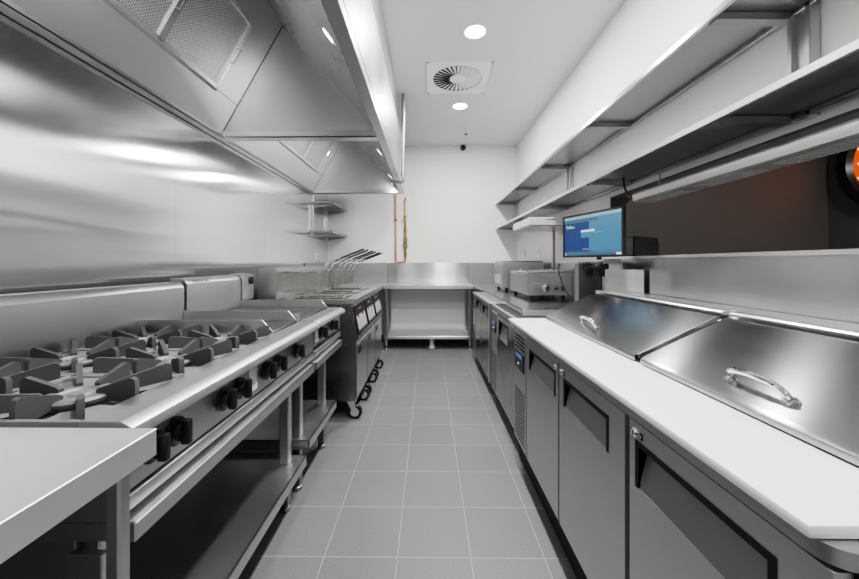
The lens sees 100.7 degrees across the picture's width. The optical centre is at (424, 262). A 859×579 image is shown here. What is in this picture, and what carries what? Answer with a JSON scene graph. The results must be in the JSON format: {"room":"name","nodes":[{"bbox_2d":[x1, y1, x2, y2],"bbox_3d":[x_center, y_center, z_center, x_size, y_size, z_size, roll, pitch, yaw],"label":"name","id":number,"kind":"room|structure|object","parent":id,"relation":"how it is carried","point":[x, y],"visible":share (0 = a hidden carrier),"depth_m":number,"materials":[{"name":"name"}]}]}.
{"room":"commercial kitchen","nodes":[
{"label":"commercial kitchen","id":0,"kind":"room"},
{"bbox_2d":[0,12,327,299],"bbox_3d":[-1.588,-0.298,1.966,0.100,3.016,7.100,0,0,1],"label":"wall","id":1,"kind":"structure","parent":0,"point":[102,185],"depth_m":1.75,"materials":[{"name":"silver metal"}]},
{"bbox_2d":[0,0,385,138],"bbox_3d":[-0.915,-1.315,1.599,1.245,0.810,2.040,0,0,1],"label":"extraction hood","id":2,"kind":"object","parent":1,"relation":"attached to","point":[230,69],"visible":1,"depth_m":2.10,"materials":[{"name":"silver metal"}]},
{"bbox_2d":[320,25,335,45],"bbox_3d":[-0.441,-1.037,1.624,0.067,0.074,0.096,0,0,1],"label":"lamp","id":3,"kind":"object","parent":2,"relation":"attached to","point":[325,31],"depth_m":1.61,"materials":[{"name":"white"}]},
{"bbox_2d":[229,273,253,299],"bbox_3d":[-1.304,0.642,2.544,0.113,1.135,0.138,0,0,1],"label":"junction box","id":4,"kind":"object","parent":1,"relation":"attached to","point":[247,279],"visible":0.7,"depth_m":2.52,"materials":[{"name":"silver metal"}]},
{"bbox_2d":[218,66,404,193],"bbox_3d":[-0.895,-1.315,3.663,1.245,0.810,2.072,0,0,1],"label":"extraction hood","id":5,"kind":"object","parent":1,"relation":"attached to","point":[316,166],"visible":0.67,"depth_m":4.08,"materials":[{"name":"silver metal"}]},
{"bbox_2d":[390,93,405,187],"bbox_3d":[-0.288,-1.307,3.803,0.166,0.994,0.052,0,0,1],"label":"conduit pipe","id":6,"kind":"object","parent":5,"relation":"attached to","point":[403,172],"visible":1,"depth_m":3.79,"materials":[{"name":"silver metal"}]},
{"bbox_2d":[310,194,346,240],"bbox_3d":[-1.355,-0.624,5.081,0.303,0.573,0.835,0,0,1],"label":"corner shelf","id":7,"kind":"object","parent":1,"relation":"attached to","point":[328,205],"visible":1,"depth_m":4.73,"materials":[{"name":"silver metal"}]},
{"bbox_2d":[305,263,386,282],"bbox_3d":[-1.044,0.153,4.979,0.921,0.312,1.037,0,0,1],"label":"backsplash","id":8,"kind":"structure","parent":1,"relation":"attached to","point":[362,272],"depth_m":5.48,"materials":[{"name":"silver metal"}]},
{"bbox_2d":[228,341,576,578],"bbox_3d":[0.791,1.235,1.992,4.857,0.050,7.200,0,0,1],"label":"floor","id":9,"kind":"structure","parent":0,"point":[431,480],"depth_m":1.87,"materials":[{"name":"grey tile"}]},
{"bbox_2d":[0,428,155,578],"bbox_3d":[-1.029,0.760,0.067,1.040,0.900,1.214,0,0,1],"label":"bench","id":10,"kind":"object","parent":9,"relation":"on","point":[47,475],"visible":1,"depth_m":0.57,"materials":[{"name":"silver metal"}]},
{"bbox_2d":[0,364,313,578],"bbox_3d":[-0.958,0.863,1.255,0.780,0.695,1.128,0,0,1],"label":"stand","id":11,"kind":"object","parent":9,"relation":"on","point":[207,520],"visible":0.69,"depth_m":1.22,"materials":[{"name":"silver metal"}]},
{"bbox_2d":[0,282,319,522],"bbox_3d":[-0.968,0.306,1.297,0.819,0.408,1.195,0,0,1],"label":"gas range","id":12,"kind":"object","parent":11,"relation":"on","point":[124,356],"visible":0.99,"depth_m":1.11,"materials":[{"name":"silver metal"}]},
{"bbox_2d":[0,282,183,357],"bbox_3d":[-1.332,0.221,1.300,0.090,0.238,1.195,0,0,1],"label":"backsplash","id":13,"kind":"structure","parent":12,"relation":"on","point":[49,320],"depth_m":1.32,"materials":[{"name":"silver metal"}]},
{"bbox_2d":[232,339,341,491],"bbox_3d":[-0.949,0.863,2.134,0.780,0.695,0.550,0,0,1],"label":"stand","id":14,"kind":"object","parent":9,"relation":"on","point":[310,418],"visible":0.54,"depth_m":1.97,"materials":[{"name":"silver metal"}]},
{"bbox_2d":[170,275,344,356],"bbox_3d":[-0.959,0.297,2.184,0.819,0.425,0.560,0,0,1],"label":"griddle","id":15,"kind":"object","parent":14,"relation":"on","point":[210,293],"visible":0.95,"depth_m":2.21,"materials":[{"name":"silver metal"}]},
{"bbox_2d":[170,275,240,310],"bbox_3d":[-1.324,0.212,2.193,0.090,0.255,0.550,0,0,1],"label":"backsplash","id":16,"kind":"structure","parent":15,"relation":"on","point":[219,293],"depth_m":2.14,"materials":[{"name":"silver metal"}]},
{"bbox_2d":[313,331,340,356],"bbox_3d":[-0.594,0.488,2.181,0.018,0.032,0.560,0,0,1],"label":"drip tray","id":17,"kind":"object","parent":15,"relation":"on","point":[326,342],"depth_m":2.12,"materials":[{"name":"silver metal"}]},
{"bbox_2d":[258,267,369,418],"bbox_3d":[-0.884,0.624,2.963,0.795,1.172,0.468,0,0,1],"label":"fryer","id":18,"kind":"object","parent":9,"relation":"on","point":[346,368],"visible":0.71,"depth_m":2.73,"materials":[{"name":"silver metal"}]},
{"bbox_2d":[282,248,363,291],"bbox_3d":[-0.810,0.055,2.862,0.645,0.347,0.147,0,0,1],"label":"basket","id":19,"kind":"object","parent":18,"relation":"in","point":[286,282],"visible":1,"depth_m":2.84,"materials":[{"name":"silver metal"}]},
{"bbox_2d":[292,249,367,289],"bbox_3d":[-0.808,0.055,3.062,0.645,0.347,0.147,0,0,1],"label":"basket","id":20,"kind":"object","parent":18,"relation":"in","point":[296,274],"visible":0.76,"depth_m":3.04,"materials":[{"name":"silver metal"}]},
{"bbox_2d":[298,267,377,392],"bbox_3d":[-0.879,0.624,3.435,0.795,1.172,0.468,0,0,1],"label":"fryer","id":21,"kind":"object","parent":9,"relation":"on","point":[372,376],"visible":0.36,"depth_m":3.42,"materials":[{"name":"silver metal"}]},
{"bbox_2d":[304,250,372,287],"bbox_3d":[-0.805,0.055,3.334,0.645,0.347,0.147,0,0,1],"label":"basket","id":22,"kind":"object","parent":21,"relation":"in","point":[335,277],"visible":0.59,"depth_m":3.33,"materials":[{"name":"silver metal"}]},
{"bbox_2d":[310,251,375,285],"bbox_3d":[-0.803,0.055,3.534,0.645,0.347,0.147,0,0,1],"label":"basket","id":23,"kind":"object","parent":21,"relation":"in","point":[339,272],"visible":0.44,"depth_m":3.53,"materials":[{"name":"silver metal"}]},
{"bbox_2d":[305,263,386,342],"bbox_3d":[-1.044,0.604,4.979,0.921,1.213,1.037,0,0,1],"label":"bench","id":24,"kind":"object","parent":9,"relation":"on","point":[364,274],"visible":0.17,"depth_m":5.48,"materials":[{"name":"silver metal"}]},
{"bbox_2d":[308,266,383,375],"bbox_3d":[-0.875,0.624,3.907,0.795,1.172,0.468,0,0,1],"label":"fryer","id":25,"kind":"object","parent":9,"relation":"on","point":[379,363],"visible":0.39,"depth_m":3.88,"materials":[{"name":"silver metal"}]},
{"bbox_2d":[319,252,379,284],"bbox_3d":[-0.800,0.055,3.807,0.645,0.347,0.147,0,0,1],"label":"basket","id":26,"kind":"object","parent":25,"relation":"in","point":[348,270],"visible":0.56,"depth_m":3.80,"materials":[{"name":"silver metal"}]},
{"bbox_2d":[325,253,382,283],"bbox_3d":[-0.798,0.055,4.006,0.645,0.347,0.147,0,0,1],"label":"basket","id":27,"kind":"object","parent":25,"relation":"in","point":[351,270],"visible":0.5,"depth_m":3.98,"materials":[{"name":"silver metal"}]},
{"bbox_2d":[383,263,473,349],"bbox_3d":[0.051,0.604,5.203,1.256,1.213,0.567,0,0,1],"label":"bench","id":28,"kind":"object","parent":9,"relation":"on","point":[400,275],"visible":1,"depth_m":5.43,"materials":[{"name":"silver metal"}]},
{"bbox_2d":[428,339,434,347],"bbox_3d":[0.100,1.144,5.099,0.100,0.132,0.098,0,0,1],"label":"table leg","id":29,"kind":"object","parent":9,"relation":"on","point":[431,345],"visible":0.81,"depth_m":5.07,"materials":[{"name":"silver plastic"}]},
{"bbox_2d":[473,292,499,392],"bbox_3d":[0.935,0.786,3.839,0.705,0.848,1.225,0,0,1],"label":"fridge","id":30,"kind":"object","parent":9,"relation":"on","point":[482,304],"visible":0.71,"depth_m":3.68,"materials":[{"name":"silver metal"}]},
{"bbox_2d":[473,292,499,305],"bbox_3d":[0.939,0.376,3.839,0.697,0.028,1.225,0,0,1],"label":"countertop","id":31,"kind":"structure","parent":30,"relation":"on","point":[481,296],"depth_m":3.63,"materials":[{"name":"silver metal"}]},
{"bbox_2d":[491,304,545,428],"bbox_3d":[0.924,0.785,2.729,0.705,0.849,0.875,0,0,1],"label":"fridge","id":32,"kind":"object","parent":9,"relation":"on","point":[502,333],"visible":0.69,"depth_m":2.65,"materials":[{"name":"silver metal"}]},
{"bbox_2d":[469,263,604,342],"bbox_3d":[1.030,0.604,3.949,0.720,1.213,3.057,0,0,1],"label":"countertop","id":33,"kind":"structure","parent":9,"relation":"on","point":[481,275],"depth_m":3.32,"materials":[{"name":"grey metal"}]},
{"bbox_2d":[494,261,542,290],"bbox_3d":[1.094,0.142,4.225,0.454,0.332,0.530,0,0,1],"label":"bain marie","id":34,"kind":"object","parent":33,"relation":"on","point":[502,269],"visible":0.62,"depth_m":3.96,"materials":[{"name":"silver metal"}]},
{"bbox_2d":[513,217,562,268],"bbox_3d":[1.141,-0.046,3.426,0.444,0.711,0.616,0,0,1],"label":"display box","id":35,"kind":"object","parent":33,"relation":"on","point":[531,224],"visible":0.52,"depth_m":3.29,"materials":[{"name":"silver metal"}]},
{"bbox_2d":[510,268,574,298],"bbox_3d":[1.097,0.180,3.362,0.422,0.256,0.694,0,0,1],"label":"grill","id":36,"kind":"object","parent":33,"relation":"on","point":[537,281],"visible":1,"depth_m":3.05,"materials":[{"name":"silver metal"}]},
{"bbox_2d":[557,261,620,301],"bbox_3d":[1.150,0.148,2.552,0.290,0.321,0.481,0,0,1],"label":"pedestal","id":37,"kind":"object","parent":33,"relation":"on","point":[586,284],"visible":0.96,"depth_m":2.49,"materials":[{"name":"silver metal"}]},
{"bbox_2d":[563,206,625,260],"bbox_3d":[1.185,-0.178,2.427,0.146,0.332,0.565,0,0,-15],"label":"monitor","id":38,"kind":"object","parent":37,"relation":"on","point":[599,234],"visible":0.98,"depth_m":2.35,"materials":[{"name":"black plastic"}]},
{"bbox_2d":[593,264,608,289],"bbox_3d":[1.186,0.155,2.411,0.085,0.299,0.124,0,0,1],"label":"power adapter","id":39,"kind":"object","parent":33,"relation":"on","point":[600,272],"visible":0.58,"depth_m":2.35,"materials":[{"name":"black plastic"}]},
{"bbox_2d":[508,290,858,578],"bbox_3d":[0.909,0.682,1.336,0.788,1.032,1.790,0,0,1],"label":"fridge","id":40,"kind":"object","parent":9,"relation":"on","point":[658,437],"visible":1,"depth_m":0.88,"materials":[{"name":"silver metal"}]},
{"bbox_2d":[605,269,643,292],"bbox_3d":[1.213,0.111,2.166,0.184,0.142,0.096,0,0,1],"label":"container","id":41,"kind":"object","parent":40,"relation":"on","point":[616,280],"visible":0.9,"depth_m":2.21,"materials":[{"name":"white metal"}]},
{"bbox_2d":[328,146,515,334],"bbox_3d":[-0.022,-0.298,5.551,3.162,3.016,0.100,0,0,1],"label":"wall","id":42,"kind":"structure","parent":0,"point":[453,216],"depth_m":5.50,"materials":[{"name":"white paint"}]},
{"bbox_2d":[394,194,407,262],"bbox_3d":[-0.364,-0.772,5.469,0.215,1.536,0.078,0,0,1],"label":"gas pipe","id":43,"kind":"object","parent":42,"relation":"attached to","point":[405,245],"visible":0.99,"depth_m":5.46,"materials":[{"name":"orange metal"}]},
{"bbox_2d":[381,335,467,341],"bbox_3d":[-0.048,1.160,5.495,2.912,0.100,0.012,0,0,1],"label":"baseboard","id":44,"kind":"structure","parent":42,"relation":"attached to","point":[382,336],"depth_m":5.49,"materials":[{"name":"grey tile"}]},
{"bbox_2d":[388,263,468,282],"bbox_3d":[0.053,0.153,5.479,1.256,0.312,0.015,0,0,1],"label":"backsplash","id":45,"kind":"structure","parent":42,"relation":"attached to","point":[397,272],"depth_m":5.47,"materials":[{"name":"metal"}]},
{"bbox_2d":[460,145,465,151],"bbox_3d":[0.588,-1.765,5.451,0.100,0.100,0.086,0,0,1],"label":"security camera","id":46,"kind":"object","parent":42,"relation":"attached to","point":[462,147],"visible":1,"depth_m":5.43,"materials":[{"name":"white plastic"}]},
{"bbox_2d":[380,0,624,145],"bbox_3d":[-0.057,-1.846,2.001,3.162,0.080,7.200,0,0,1],"label":"ceiling","id":47,"kind":"structure","parent":0,"point":[534,46],"depth_m":3.08,"materials":[{"name":"white paint"}]},
{"bbox_2d":[372,0,396,112],"bbox_3d":[-0.331,-1.629,2.158,0.040,0.350,3.170,0,0,1],"label":"panel","id":48,"kind":"object","parent":47,"relation":"attached to","point":[377,5],"visible":0.42,"depth_m":2.76,"materials":[{"name":"silver metal"}]},
{"bbox_2d":[426,60,494,93],"bbox_3d":[0.318,-1.798,3.472,0.610,0.017,0.610,0,0,1],"label":"ceiling vent","id":49,"kind":"object","parent":47,"relation":"in","point":[442,76],"visible":1,"depth_m":3.42,"materials":[{"name":"white plastic"}]},
{"bbox_2d":[452,102,468,109],"bbox_3d":[0.405,-1.802,4.091,0.196,0.007,0.196,0,0,1],"label":"recessed light","id":50,"kind":"object","parent":47,"relation":"in","point":[459,105],"visible":1,"depth_m":4.08,"materials":[{"name":"white plastic"}]},
{"bbox_2d":[453,103,466,108],"bbox_3d":[0.405,-1.802,4.091,0.160,0.004,0.160,0,0,1],"label":"diffuser","id":51,"kind":"object","parent":50,"relation":"attached to","point":[456,105],"depth_m":4.08,"materials":[{"name":"white plastic"}]},
{"bbox_2d":[463,23,487,39],"bbox_3d":[0.392,-1.802,2.776,0.196,0.007,0.196,0,0,1],"label":"recessed light","id":52,"kind":"object","parent":47,"relation":"in","point":[475,31],"visible":1,"depth_m":2.77,"materials":[{"name":"white plastic"}]},
{"bbox_2d":[465,25,484,37],"bbox_3d":[0.392,-1.802,2.776,0.160,0.004,0.160,0,0,1],"label":"diffuser","id":53,"kind":"object","parent":52,"relation":"attached to","point":[471,31],"depth_m":2.77,"materials":[{"name":"white plastic"}]},
{"bbox_2d":[516,0,858,262],"bbox_3d":[1.449,-0.298,1.936,0.150,3.016,7.100,0,0,1],"label":"wall","id":54,"kind":"structure","parent":0,"point":[640,32],"depth_m":2.28,"materials":[{"name":"white paint"}]},
{"bbox_2d":[469,263,604,296],"bbox_3d":[1.032,0.153,4.074,0.720,0.312,2.807,0,0,1],"label":"backsplash","id":55,"kind":"structure","parent":54,"relation":"attached to","point":[478,272],"depth_m":5.46,"materials":[{"name":"silver metal"}]},
{"bbox_2d":[610,197,631,236],"bbox_3d":[1.458,-0.270,2.648,0.150,0.440,0.014,0,0,1],"label":"trim","id":56,"kind":"structure","parent":54,"relation":"attached to","point":[613,202],"depth_m":2.64,"materials":[{"name":"grey paint"}]},
{"bbox_2d":[495,0,858,229],"bbox_3d":[1.218,-0.747,2.773,0.323,0.486,5.370,0,0,1],"label":"wall shelf","id":57,"kind":"object","parent":54,"relation":"attached to","point":[813,84],"visible":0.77,"depth_m":1.49,"materials":[{"name":"silver metal"}]},
{"bbox_2d":[622,117,858,201],"bbox_3d":[1.246,-0.437,1.570,0.147,0.188,1.288,0,0,1],"label":"heat lamp","id":58,"kind":"object","parent":57,"relation":"hanging from","point":[843,136],"visible":1,"depth_m":1.25,"materials":[{"name":"silver metal"}]},
{"bbox_2d":[646,190,696,199],"bbox_3d":[1.248,-0.344,1.813,0.088,0.002,0.258,0,0,1],"label":"grille","id":59,"kind":"object","parent":58,"relation":"attached to","point":[669,194],"depth_m":1.79,"materials":[{"name":"grey metal"}]},
{"bbox_2d":[694,170,769,185],"bbox_3d":[1.244,-0.344,1.458,0.088,0.002,0.268,0,0,1],"label":"grille","id":60,"kind":"object","parent":58,"relation":"attached to","point":[740,174],"depth_m":1.43,"materials":[{"name":"grey metal"}]},
{"bbox_2d":[772,138,858,163],"bbox_3d":[1.241,-0.344,1.108,0.088,0.002,0.248,0,0,1],"label":"grille","id":61,"kind":"object","parent":58,"relation":"attached to","point":[849,143],"depth_m":1.11,"materials":[{"name":"grey metal"}]},
{"bbox_2d":[603,248,858,323],"bbox_3d":[1.435,0.153,1.106,0.272,0.394,3.040,0,0,1],"label":"ledge","id":62,"kind":"object","parent":54,"relation":"attached to","point":[822,284],"visible":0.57,"depth_m":1.37,"materials":[{"name":"metal"}]},
{"bbox_2d":[626,236,658,255],"bbox_3d":[1.443,-0.110,2.414,0.170,0.128,0.205,0,0,1],"label":"printer","id":63,"kind":"object","parent":62,"relation":"on","point":[635,246],"visible":0.69,"depth_m":2.32,"materials":[{"name":"black plastic"}]},
{"bbox_2d":[611,108,858,198],"bbox_3d":[1.437,-0.483,0.514,0.150,0.011,4.255,0,0,1],"label":"trim","id":64,"kind":"structure","parent":54,"relation":"attached to","point":[854,113],"depth_m":1.48,"materials":[{"name":"grey paint"}]},
{"bbox_2d":[632,156,827,254],"bbox_3d":[2.279,-0.090,2.728,1.495,2.600,0.100,0,0,1],"label":"wall","id":65,"kind":"structure","parent":0,"point":[785,208],"depth_m":2.68,"materials":[{"name":"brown paint"}]},
{"bbox_2d":[828,153,858,248],"bbox_3d":[3.056,-0.090,0.570,0.100,2.600,4.400,0,0,1],"label":"wall","id":66,"kind":"structure","parent":0,"point":[843,212],"depth_m":2.60,"materials":[{"name":"grey paint"}]},
{"bbox_2d":[836,147,858,203],"bbox_3d":[2.996,-0.690,2.221,0.050,0.740,0.740,0,0,1],"label":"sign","id":67,"kind":"object","parent":66,"relation":"attached to","point":[847,167],"visible":0.8,"depth_m":2.50,"materials":[{"name":"black metal"}]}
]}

